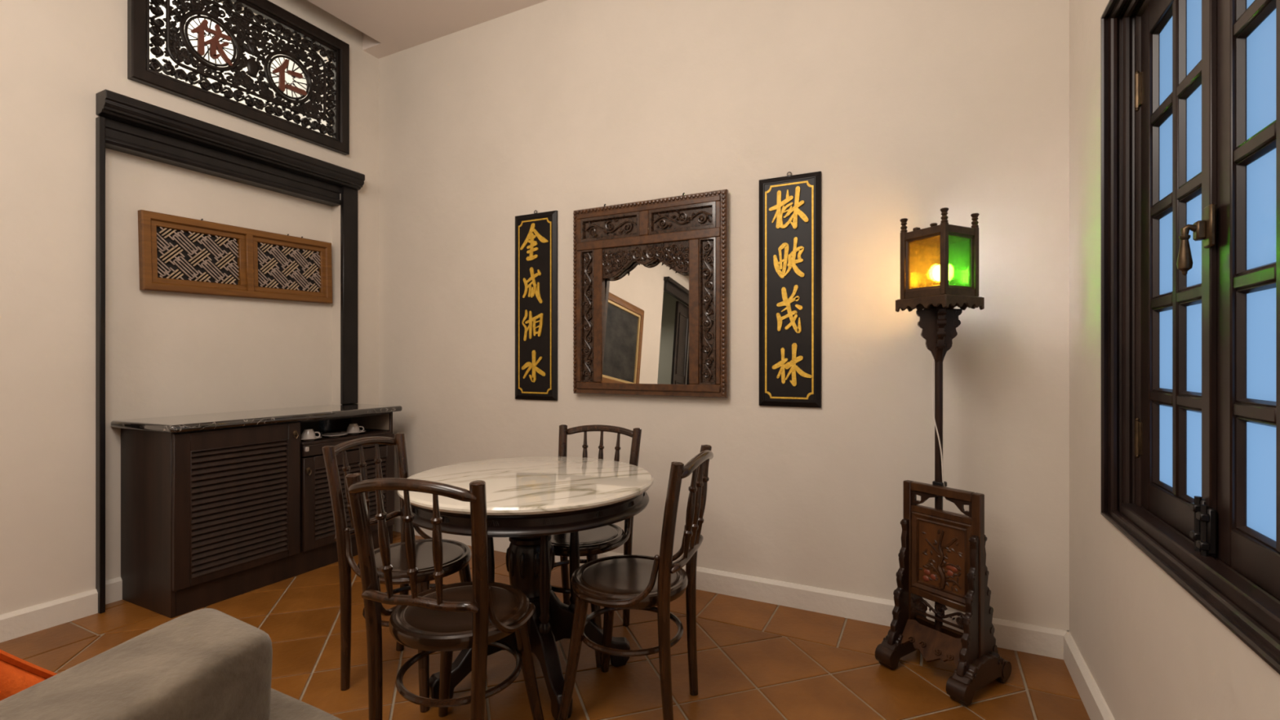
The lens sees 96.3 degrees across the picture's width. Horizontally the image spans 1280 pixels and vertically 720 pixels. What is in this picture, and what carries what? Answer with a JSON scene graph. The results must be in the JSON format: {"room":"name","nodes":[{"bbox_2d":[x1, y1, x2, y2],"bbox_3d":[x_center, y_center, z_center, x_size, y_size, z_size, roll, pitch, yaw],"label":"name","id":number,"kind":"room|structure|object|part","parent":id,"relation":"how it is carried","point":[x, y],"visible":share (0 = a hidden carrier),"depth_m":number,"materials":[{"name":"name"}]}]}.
{"room":"dining room","nodes":[
{"label":"dining room","id":0,"kind":"room"},
{"bbox_2d":[0,0,378,614],"bbox_3d":[-3.609,-0.600,0.895,0.150,3.800,7.340,0,0,27],"label":"wall","id":1,"kind":"structure","parent":0,"point":[167,353],"depth_m":2.78,"materials":[{"name":"paint"}]},
{"bbox_2d":[0,588,97,642],"bbox_3d":[-3.323,1.144,1.271,0.022,0.112,3.268,0,0,27],"label":"baseboard","id":2,"kind":"structure","parent":1,"relation":"attached to","point":[22,622],"depth_m":2.57,"materials":[{"name":"beige paint"}]},
{"bbox_2d":[105,576,122,604],"bbox_3d":[-2.376,1.144,3.342,0.022,0.112,1.260,0,0,27],"label":"baseboard","id":3,"kind":"structure","parent":1,"relation":"attached to","point":[113,587],"depth_m":2.85,"materials":[{"name":"beige paint"}]},
{"bbox_2d":[95,88,364,613],"bbox_3d":[-2.275,-0.037,3.349,0.196,2.474,1.387,0,0,27],"label":"trim","id":4,"kind":"structure","parent":1,"relation":"attached to","point":[125,124],"depth_m":3.13,"materials":[{"name":"paint"}]},
{"bbox_3d":[-2.612,0.020,2.755,0.132,2.360,0.022,0,0,27],"label":"post","id":5,"kind":"part","parent":4,"relation":"part of","materials":[{"name":"paint"}]},
{"bbox_3d":[-2.237,-1.223,3.326,0.106,0.102,1.380,0,0,27],"label":"cornice","id":6,"kind":"part","parent":4,"relation":"part of","materials":[{"name":"paint"}]},
{"bbox_3d":[-1.984,-0.453,3.914,0.030,1.495,0.115,0,0,27],"label":"post","id":7,"kind":"part","parent":4,"relation":"part of","materials":[{"name":"paint"}]},
{"bbox_2d":[137,209,332,303],"bbox_3d":[-2.328,-0.586,3.409,0.042,0.421,1.045,0,1,27],"label":"lattice panel","id":8,"kind":"object","parent":1,"relation":"attached to","point":[177,254],"visible":1,"depth_m":3.32,"materials":[{"name":"brown wood"}]},
{"bbox_2d":[127,0,349,155],"bbox_3d":[-2.266,-1.769,3.368,0.076,0.744,1.188,0,0,27],"label":"transom","id":9,"kind":"object","parent":1,"relation":"attached to","point":[140,70],"visible":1,"depth_m":3.34,"materials":[{"name":"brown wood"}]},
{"bbox_3d":[-2.257,-1.769,3.364,0.019,0.434,0.884,0,0,27],"label":"border rail","id":10,"kind":"part","parent":9,"relation":"part of","materials":[{"name":"brown wood"}]},
{"bbox_2d":[306,0,546,58],"bbox_3d":[-1.731,-2.339,-0.055,4.360,0.322,7.340,0,0,27],"label":"ceiling","id":11,"kind":"structure","parent":0,"point":[388,27],"depth_m":3.63,"materials":[{"name":"beige paint"}]},
{"bbox_2d":[0,530,1090,719],"bbox_3d":[-2.356,1.249,0.261,5.760,0.101,7.660,0,0,27],"label":"floor","id":12,"kind":"structure","parent":0,"point":[757,660],"depth_m":2.25,"materials":[{"name":"tile"}]},
{"bbox_2d":[120,412,394,617],"bbox_3d":[-2.103,0.767,3.319,0.522,0.866,1.235,0,0,27],"label":"base cabinet","id":13,"kind":"object","parent":12,"relation":"on","point":[209,517],"visible":0.86,"depth_m":2.88,"materials":[{"name":"brown wood"}]},
{"bbox_3d":[-2.394,0.767,2.785,0.486,0.865,0.020,0,0,27],"label":"panel","id":14,"kind":"part","parent":13,"relation":"part of","materials":[{"name":"brown wood"}]},
{"bbox_3d":[-2.036,0.707,2.930,0.022,0.730,0.595,0,0,27],"label":"door","id":15,"kind":"part","parent":13,"relation":"part of","materials":[{"name":"brown wood"}]},
{"bbox_2d":[111,403,402,432],"bbox_3d":[-2.099,0.315,3.314,0.537,0.036,1.316,0,0,27],"label":"countertop","id":16,"kind":"structure","parent":13,"relation":"on","point":[187,423],"depth_m":3.04,"materials":[{"name":"black stone"}]},
{"bbox_3d":[-1.898,0.410,3.162,0.014,0.046,0.028,0,0,27],"label":"drop pull","id":17,"kind":"part","parent":13,"relation":"part of","materials":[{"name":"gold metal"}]},
{"bbox_3d":[-1.864,0.625,3.229,0.014,0.046,0.028,0,0,27],"label":"drop pull","id":18,"kind":"part","parent":13,"relation":"part of","materials":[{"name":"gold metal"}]},
{"bbox_2d":[301,435,321,440],"bbox_3d":[-1.910,0.451,3.303,0.136,0.017,0.136,0,0,27],"label":"saucer","id":19,"kind":"object","parent":13,"relation":"on","point":[309,439],"visible":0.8,"depth_m":3.27,"materials":[{"name":"white ceramic"}]},
{"bbox_2d":[301,428,320,439],"bbox_3d":[-1.907,0.423,3.308,0.076,0.056,0.089,0,0,29],"label":"cup","id":20,"kind":"object","parent":19,"relation":"on","point":[308,433],"visible":0.95,"depth_m":3.28,"materials":[{"name":"white ceramic"}]},
{"bbox_3d":[-2.245,0.757,3.391,0.012,0.845,1.195,0,0,27],"label":"panel","id":21,"kind":"part","parent":13,"relation":"part of","materials":[{"name":"brown wood"}]},
{"bbox_2d":[320,432,347,437],"bbox_3d":[-1.842,0.451,3.459,0.144,0.017,0.144,0,0,27],"label":"saucer","id":22,"kind":"object","parent":13,"relation":"on","point":[330,434],"visible":1,"depth_m":3.47,"materials":[{"name":"white ceramic"}]},
{"bbox_2d":[301,428,391,445],"bbox_3d":[-1.930,0.469,3.565,0.393,0.018,0.593,0,0,27],"label":"niche shelf","id":23,"kind":"object","parent":13,"relation":"attached to","point":[323,441],"depth_m":3.56,"materials":[{"name":"brown wood"}]},
{"bbox_3d":[-1.754,0.509,3.487,0.022,0.062,0.610,0,0,27],"label":"drawer","id":24,"kind":"part","parent":13,"relation":"part of","materials":[{"name":"brown wood"}]},
{"bbox_3d":[-1.754,0.810,3.487,0.022,0.524,0.610,0,0,27],"label":"door","id":25,"kind":"part","parent":13,"relation":"part of","materials":[{"name":"brown wood"}]},
{"bbox_2d":[340,430,365,434],"bbox_3d":[-1.797,0.451,3.593,0.140,0.017,0.140,0,0,27],"label":"saucer","id":26,"kind":"object","parent":13,"relation":"on","point":[357,433],"visible":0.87,"depth_m":3.56,"materials":[{"name":"white ceramic"}]},
{"bbox_2d":[346,423,364,432],"bbox_3d":[-1.794,0.423,3.598,0.076,0.056,0.089,0,0,29],"label":"cup","id":27,"kind":"object","parent":26,"relation":"on","point":[352,428],"visible":0.95,"depth_m":3.57,"materials":[{"name":"white ceramic"}]},
{"bbox_3d":[-1.804,0.767,3.849,0.394,0.865,0.020,0,0,27],"label":"panel","id":28,"kind":"part","parent":13,"relation":"part of","materials":[{"name":"brown wood"}]},
{"bbox_2d":[270,688,342,719],"bbox_3d":[-1.144,0.883,0.020,0.860,0.634,2.242,0,0,27],"label":"sofa","id":29,"kind":"object","parent":12,"relation":"on","point":[283,706],"visible":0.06,"depth_m":0.93,"materials":[{"name":"grey fabric"}]},
{"bbox_2d":[0,648,57,701],"bbox_3d":[-0.907,0.572,0.700,0.181,0.543,0.544,0,0,10],"label":"cushion","id":30,"kind":"object","parent":29,"relation":"on","point":[17,674],"visible":0.24,"depth_m":0.76,"materials":[{"name":"fabric"}]},
{"bbox_2d":[0,608,272,719],"bbox_3d":[-0.713,0.602,0.501,0.194,0.440,0.851,0,0,14],"label":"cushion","id":31,"kind":"object","parent":29,"relation":"on","point":[206,664],"visible":1,"depth_m":0.74,"materials":[{"name":"grey fabric"}]},
{"bbox_2d":[321,432,471,712],"bbox_3d":[-0.888,0.754,2.197,0.475,0.899,0.432,0,0,16],"label":"bentwood chair","id":32,"kind":"object","parent":12,"relation":"on","point":[456,554],"visible":0.65,"depth_m":2.08,"materials":[{"name":"brown wood"}]},
{"bbox_3d":[-1.095,0.754,2.071,0.094,0.894,0.060,0,0,-29],"label":"leg","id":33,"kind":"part","parent":32,"relation":"part of","materials":[{"name":"brown wood"}]},
{"bbox_3d":[-1.095,0.331,2.256,0.045,0.054,0.390,0,0,16],"label":"rail","id":34,"kind":"part","parent":32,"relation":"part of","materials":[{"name":"brown wood"}]},
{"bbox_3d":[-1.061,0.639,2.247,0.035,0.033,0.361,0,0,16],"label":"rail","id":35,"kind":"part","parent":32,"relation":"part of","materials":[{"name":"brown wood"}]},
{"bbox_3d":[-0.998,0.754,2.414,0.060,0.894,0.094,0,0,-29],"label":"leg","id":36,"kind":"part","parent":32,"relation":"part of","materials":[{"name":"brown wood"}]},
{"bbox_3d":[-0.853,0.761,2.188,0.404,0.042,0.404,0,0,16],"label":"seat","id":37,"kind":"part","parent":32,"relation":"part of","materials":[{"name":"brown wood"}]},
{"bbox_3d":[-0.754,0.990,2.006,0.044,0.427,0.115,0,0,-29],"label":"leg","id":38,"kind":"part","parent":32,"relation":"part of","materials":[{"name":"brown wood"}]},
{"bbox_3d":[-0.673,0.990,2.290,0.115,0.427,0.044,0,0,-29],"label":"leg","id":39,"kind":"part","parent":32,"relation":"part of","materials":[{"name":"brown wood"}]},
{"bbox_2d":[345,472,544,719],"bbox_3d":[-0.546,0.754,1.695,0.432,0.899,0.475,0,0,15],"label":"bentwood chair","id":40,"kind":"object","parent":12,"relation":"on","point":[476,614],"visible":1,"depth_m":1.56,"materials":[{"name":"brown wood"}]},
{"bbox_3d":[-0.762,0.754,1.583,0.094,0.894,0.060,0,0,-30],"label":"leg","id":41,"kind":"part","parent":40,"relation":"part of","materials":[{"name":"brown wood"}]},
{"bbox_3d":[-0.603,0.331,1.488,0.390,0.054,0.045,0,0,15],"label":"rail","id":42,"kind":"part","parent":40,"relation":"part of","materials":[{"name":"brown wood"}]},
{"bbox_3d":[-0.594,0.639,1.522,0.361,0.033,0.035,0,0,15],"label":"rail","id":43,"kind":"part","parent":40,"relation":"part of","materials":[{"name":"brown wood"}]},
{"bbox_3d":[-0.641,0.990,1.909,0.044,0.427,0.115,0,0,-30],"label":"leg","id":44,"kind":"part","parent":40,"relation":"part of","materials":[{"name":"brown wood"}]},
{"bbox_3d":[-0.537,0.761,1.730,0.404,0.042,0.404,0,0,15],"label":"seat","id":45,"kind":"part","parent":40,"relation":"part of","materials":[{"name":"brown wood"}]},
{"bbox_3d":[-0.418,0.754,1.489,0.060,0.894,0.094,0,0,-30],"label":"leg","id":46,"kind":"part","parent":40,"relation":"part of","materials":[{"name":"brown wood"}]},
{"bbox_3d":[-0.357,0.990,1.831,0.115,0.427,0.044,0,0,-30],"label":"leg","id":47,"kind":"part","parent":40,"relation":"part of","materials":[{"name":"brown wood"}]},
{"bbox_2d":[396,456,653,719],"bbox_3d":[-0.426,0.824,2.231,0.956,0.750,0.956,0,0,27],"label":"round table","id":48,"kind":"object","parent":12,"relation":"on","point":[531,500],"visible":0.88,"depth_m":2.06,"materials":[{"name":"white stone"}]},
{"bbox_3d":[-0.595,1.046,2.099,0.348,0.307,0.052,0,0,-38],"label":"leg","id":49,"kind":"part","parent":48,"relation":"part of","materials":[{"name":"brown wood"}]},
{"bbox_3d":[-0.326,1.046,2.042,0.052,0.307,0.348,0,0,-28],"label":"leg","id":50,"kind":"part","parent":48,"relation":"part of","materials":[{"name":"brown wood"}]},
{"bbox_3d":[-0.213,1.046,2.253,0.348,0.307,0.052,0,0,-6],"label":"leg","id":51,"kind":"part","parent":48,"relation":"part of","materials":[{"name":"brown wood"}]},
{"bbox_2d":[550,424,641,667],"bbox_3d":[-0.256,0.754,2.508,0.432,0.899,0.475,0,0,20],"label":"bentwood chair","id":52,"kind":"object","parent":12,"relation":"on","point":[593,542],"visible":0.4,"depth_m":2.57,"materials":[{"name":"brown wood"}]},
{"bbox_3d":[-0.366,0.754,2.724,0.060,0.894,0.094,0,0,-25],"label":"leg","id":53,"kind":"part","parent":52,"relation":"part of","materials":[{"name":"brown wood"}]},
{"bbox_3d":[-0.268,0.761,2.474,0.404,0.042,0.404,0,0,20],"label":"seat","id":54,"kind":"part","parent":52,"relation":"part of","materials":[{"name":"brown wood"}]},
{"bbox_3d":[-0.180,0.990,2.287,0.044,0.427,0.115,0,0,-25],"label":"leg","id":55,"kind":"part","parent":52,"relation":"part of","materials":[{"name":"brown wood"}]},
{"bbox_3d":[-0.182,0.331,2.710,0.390,0.054,0.045,0,0,20],"label":"rail","id":56,"kind":"part","parent":52,"relation":"part of","materials":[{"name":"brown wood"}]},
{"bbox_3d":[-0.032,0.754,2.602,0.094,0.894,0.060,0,0,-25],"label":"leg","id":57,"kind":"part","parent":52,"relation":"part of","materials":[{"name":"brown wood"}]},
{"bbox_2d":[557,444,713,719],"bbox_3d":[-0.002,0.754,1.980,0.475,0.899,0.432,0,0,20],"label":"bentwood chair","id":58,"kind":"object","parent":12,"relation":"on","point":[618,582],"visible":1,"depth_m":1.88,"materials":[{"name":"brown wood"}]},
{"bbox_3d":[-0.223,0.990,1.902,0.115,0.427,0.044,0,0,-25],"label":"leg","id":59,"kind":"part","parent":58,"relation":"part of","materials":[{"name":"brown wood"}]},
{"bbox_3d":[-0.123,0.990,2.179,0.044,0.427,0.115,0,0,-25],"label":"leg","id":60,"kind":"part","parent":58,"relation":"part of","materials":[{"name":"brown wood"}]},
{"bbox_3d":[-0.036,0.761,1.992,0.404,0.042,0.404,0,0,20],"label":"seat","id":61,"kind":"part","parent":58,"relation":"part of","materials":[{"name":"brown wood"}]},
{"bbox_3d":[0.093,0.754,1.756,0.060,0.894,0.094,0,0,-25],"label":"leg","id":62,"kind":"part","parent":58,"relation":"part of","materials":[{"name":"brown wood"}]},
{"bbox_3d":[0.167,0.639,1.919,0.035,0.033,0.361,0,0,20],"label":"rail","id":63,"kind":"part","parent":58,"relation":"part of","materials":[{"name":"brown wood"}]},
{"bbox_3d":[0.200,0.331,1.907,0.045,0.054,0.390,0,0,20],"label":"rail","id":64,"kind":"part","parent":58,"relation":"part of","materials":[{"name":"brown wood"}]},
{"bbox_3d":[0.213,0.754,2.091,0.094,0.894,0.060,0,0,-25],"label":"leg","id":65,"kind":"part","parent":58,"relation":"part of","materials":[{"name":"brown wood"}]},
{"bbox_2d":[875,207,1011,706],"bbox_3d":[1.159,0.318,2.202,0.338,1.764,0.344,0,0,-33],"label":"floor lamp","id":66,"kind":"object","parent":12,"relation":"on","point":[942,554],"visible":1,"depth_m":2.19,"materials":[{"name":"brown wood"}]},
{"bbox_3d":[1.051,-0.378,2.282,0.022,0.268,0.022,0,0,-26],"label":"corner post","id":67,"kind":"part","parent":66,"relation":"part of","materials":[{"name":"brown wood"}]},
{"bbox_3d":[1.089,-0.375,2.203,0.034,0.262,0.156,0,0,-33],"label":"pane frame","id":68,"kind":"part","parent":66,"relation":"part of","materials":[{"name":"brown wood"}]},
{"bbox_3d":[1.093,-0.375,2.205,0.003,0.190,0.138,0,0,-26],"label":"glass pane","id":69,"kind":"part","parent":66,"relation":"part of","materials":[{"name":"orange glass"}]},
{"bbox_3d":[1.157,0.916,2.201,0.032,0.028,0.236,0,0,-33],"label":"rail","id":70,"kind":"part","parent":66,"relation":"part of","materials":[{"name":"brown wood"}]},
{"bbox_3d":[1.162,0.248,2.232,0.047,0.507,0.022,0,0,31],"label":"cord","id":71,"kind":"part","parent":66,"relation":"part of","materials":[{"name":"beige plastic"}]},
{"bbox_2d":[895,293,984,311],"bbox_3d":[1.168,-0.219,2.242,0.308,0.049,0.308,0,0,27],"label":"tray","id":72,"kind":"object","parent":66,"relation":"on","point":[922,302],"depth_m":2.18,"materials":[{"name":"brown wood"}]},
{"bbox_3d":[1.156,0.752,2.200,0.022,0.300,0.236,0,0,-33],"label":"panel moulding","id":73,"kind":"part","parent":66,"relation":"part of","materials":[{"name":"brown wood"}]},
{"bbox_3d":[1.159,0.589,2.202,0.028,0.026,0.236,0,0,-33],"label":"rail","id":74,"kind":"part","parent":66,"relation":"part of","materials":[{"name":"brown wood"}]},
{"bbox_3d":[1.159,0.752,2.203,0.010,0.248,0.184,0,0,-33],"label":"panel","id":75,"kind":"part","parent":66,"relation":"part of","materials":[{"name":"brown wood"}]},
{"bbox_3d":[1.159,0.501,2.202,0.032,0.033,0.236,0,0,-33],"label":"rail","id":76,"kind":"part","parent":66,"relation":"part of","materials":[{"name":"brown wood"}]},
{"bbox_3d":[1.128,-0.378,2.124,0.022,0.268,0.022,0,0,-26],"label":"corner post","id":77,"kind":"part","parent":66,"relation":"part of","materials":[{"name":"brown wood"}]},
{"bbox_3d":[1.205,-0.375,2.167,0.138,0.190,0.003,0,0,-26],"label":"glass pane","id":78,"kind":"part","parent":66,"relation":"part of","materials":[{"name":"green glass"}]},
{"bbox_3d":[1.207,-0.375,2.163,0.156,0.262,0.015,0,0,-26],"label":"pane frame","id":79,"kind":"part","parent":66,"relation":"part of","materials":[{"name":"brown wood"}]},
{"bbox_3d":[1.286,-0.378,2.202,0.022,0.268,0.022,0,0,-26],"label":"corner post","id":80,"kind":"part","parent":66,"relation":"part of","materials":[{"name":"brown wood"}]},
{"bbox_2d":[378,0,1069,631],"bbox_3d":[-0.130,-0.600,3.332,4.560,3.800,0.150,0,0,27],"label":"wall","id":81,"kind":"structure","parent":0,"point":[913,110],"depth_m":2.85,"materials":[{"name":"paint"}]},
{"bbox_2d":[515,209,557,400],"bbox_3d":[-0.637,-0.339,3.489,0.313,1.155,0.027,0,0,27],"label":"couplet board","id":82,"kind":"object","parent":81,"relation":"attached to","point":[535,233],"visible":1,"depth_m":3.48,"materials":[{"name":"black paint"}]},
{"bbox_2d":[573,189,728,398],"bbox_3d":[0.034,-0.348,3.128,0.925,1.075,0.064,0,0,27],"label":"mirror","id":83,"kind":"object","parent":81,"relation":"attached to","point":[657,325],"visible":1,"depth_m":3.09,"materials":[{"name":"brown wood"}]},
{"bbox_3d":[-0.294,-0.254,3.282,0.092,0.756,0.034,0,0,27],"label":"panel","id":84,"kind":"part","parent":83,"relation":"part of","materials":[{"name":"brown wood"}]},
{"bbox_3d":[-0.165,-0.745,3.217,0.382,0.138,0.034,0,0,27],"label":"panel","id":85,"kind":"part","parent":83,"relation":"part of","materials":[{"name":"brown wood"}]},
{"bbox_2d":[601,258,689,384],"bbox_3d":[0.034,-0.254,3.129,0.532,0.760,0.004,0,-4,27],"label":"mirror glass","id":86,"kind":"object","parent":83,"relation":"on","point":[646,340],"depth_m":3.12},
{"bbox_3d":[0.028,-0.654,3.118,0.865,0.048,0.040,0,0,27],"label":"rail","id":87,"kind":"part","parent":83,"relation":"part of","materials":[{"name":"brown wood"}]},
{"bbox_3d":[0.028,0.142,3.118,0.865,0.040,0.040,0,0,27],"label":"rail","id":88,"kind":"part","parent":83,"relation":"part of","materials":[{"name":"brown wood"}]},
{"bbox_3d":[0.029,-0.827,3.120,0.865,0.030,0.036,0,0,27],"label":"rail","id":89,"kind":"part","parent":83,"relation":"part of","materials":[{"name":"brown wood"}]},
{"bbox_3d":[0.223,-0.745,3.021,0.382,0.138,0.034,0,0,27],"label":"panel","id":90,"kind":"part","parent":83,"relation":"part of","materials":[{"name":"brown wood"}]},
{"bbox_3d":[0.352,-0.254,2.955,0.092,0.756,0.034,0,0,27],"label":"panel","id":91,"kind":"part","parent":83,"relation":"part of","materials":[{"name":"brown wood"}]},
{"bbox_2d":[392,515,1069,659],"bbox_3d":[-0.084,1.144,3.213,4.050,0.112,0.022,0,0,27],"label":"baseboard","id":92,"kind":"structure","parent":81,"relation":"attached to","point":[1048,642],"depth_m":2.71,"materials":[{"name":"beige paint"}]},
{"bbox_2d":[759,171,821,408],"bbox_3d":[0.728,-0.349,2.797,0.300,1.148,0.029,0,0,27],"label":"couplet board","id":93,"kind":"object","parent":81,"relation":"attached to","point":[790,206],"visible":1,"depth_m":2.79,"materials":[{"name":"black paint"}]},
{"bbox_2d":[1069,0,1279,719],"bbox_3d":[0.143,-0.600,-1.002,0.160,3.800,7.340,0,0,27],"label":"wall","id":94,"kind":"structure","parent":0,"point":[1152,651],"depth_m":1.86,"materials":[{"name":"paint"}]},
{"bbox_2d":[1063,631,1115,719],"bbox_3d":[0.062,1.144,-0.961,0.022,0.112,7.340,0,0,27],"label":"baseboard","id":95,"kind":"structure","parent":94,"relation":"attached to","point":[1096,708],"depth_m":2.00,"materials":[{"name":"beige paint"}]},
{"bbox_2d":[1100,0,1279,674],"bbox_3d":[1.284,-0.305,1.315,0.125,1.606,1.133,0,0,27],"label":"window","id":96,"kind":"structure","parent":94,"relation":"in","point":[1190,89],"depth_m":1.41,"materials":[{"name":"wood"},{"name":"clear glass"}]},
{"bbox_3d":[1.491,-0.845,1.611,0.004,0.245,0.173,0,0,27],"label":"pane","id":97,"kind":"part","parent":96,"relation":"part of","materials":[{"name":"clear glass"}]},
{"bbox_3d":[1.491,-0.574,1.611,0.004,0.245,0.173,0,0,27],"label":"pane","id":98,"kind":"part","parent":96,"relation":"part of","materials":[{"name":"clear glass"}]},
{"bbox_3d":[1.491,-0.302,1.611,0.004,0.245,0.173,0,0,27],"label":"pane","id":99,"kind":"part","parent":96,"relation":"part of","materials":[{"name":"clear glass"}]},
{"bbox_3d":[1.491,-0.031,1.611,0.004,0.245,0.173,0,0,27],"label":"pane","id":100,"kind":"part","parent":96,"relation":"part of","materials":[{"name":"clear glass"}]},
{"bbox_3d":[1.491,0.240,1.611,0.004,0.245,0.173,0,0,27],"label":"pane","id":101,"kind":"part","parent":96,"relation":"part of","materials":[{"name":"clear glass"}]},
{"bbox_3d":[1.440,-0.306,1.526,0.037,1.504,0.516,0,0,27],"label":"sash","id":102,"kind":"part","parent":96,"relation":"part of","materials":[{"name":"brown wood"}]},
{"bbox_3d":[1.256,-0.243,1.322,0.027,0.095,0.028,0,0,27],"label":"drop handle","id":103,"kind":"part","parent":96,"relation":"part of","materials":[{"name":"gold metal"}]},
{"bbox_3d":[1.401,-0.845,1.434,0.004,0.245,0.173,0,0,27],"label":"pane","id":104,"kind":"part","parent":96,"relation":"part of","materials":[{"name":"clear glass"}]},
{"bbox_3d":[1.401,-0.574,1.434,0.004,0.245,0.173,0,0,27],"label":"pane","id":105,"kind":"part","parent":96,"relation":"part of","materials":[{"name":"clear glass"}]},
{"bbox_3d":[1.401,-0.302,1.434,0.004,0.245,0.173,0,0,27],"label":"pane","id":106,"kind":"part","parent":96,"relation":"part of","materials":[{"name":"clear glass"}]},
{"bbox_3d":[1.401,-0.031,1.434,0.004,0.245,0.173,0,0,27],"label":"pane","id":107,"kind":"part","parent":96,"relation":"part of","materials":[{"name":"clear glass"}]},
{"bbox_3d":[1.401,0.240,1.434,0.004,0.245,0.173,0,0,27],"label":"pane","id":108,"kind":"part","parent":96,"relation":"part of","materials":[{"name":"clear glass"}]},
{"bbox_3d":[1.282,0.467,1.316,0.040,0.050,1.045,0,0,27],"label":"sill","id":109,"kind":"part","parent":96,"relation":"part of","materials":[{"name":"brown wood"}]},
{"bbox_3d":[1.206,-0.306,1.064,0.037,1.504,0.516,0,0,27],"label":"sash","id":110,"kind":"part","parent":96,"relation":"part of","materials":[{"name":"brown wood"}]},
{"bbox_3d":[1.257,-0.845,1.149,0.004,0.245,0.173,0,0,27],"label":"pane","id":111,"kind":"part","parent":96,"relation":"part of","materials":[{"name":"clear glass"}]},
{"bbox_3d":[1.257,-0.574,1.149,0.004,0.245,0.173,0,0,27],"label":"pane","id":112,"kind":"part","parent":96,"relation":"part of","materials":[{"name":"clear glass"}]},
{"bbox_3d":[1.257,-0.302,1.149,0.004,0.245,0.173,0,0,27],"label":"pane","id":113,"kind":"part","parent":96,"relation":"part of","materials":[{"name":"clear glass"}]},
{"bbox_3d":[1.257,-0.031,1.149,0.004,0.245,0.173,0,0,27],"label":"pane","id":114,"kind":"part","parent":96,"relation":"part of","materials":[{"name":"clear glass"}]},
{"bbox_3d":[1.257,0.240,1.149,0.004,0.245,0.173,0,0,27],"label":"pane","id":115,"kind":"part","parent":96,"relation":"part of","materials":[{"name":"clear glass"}]}
]}

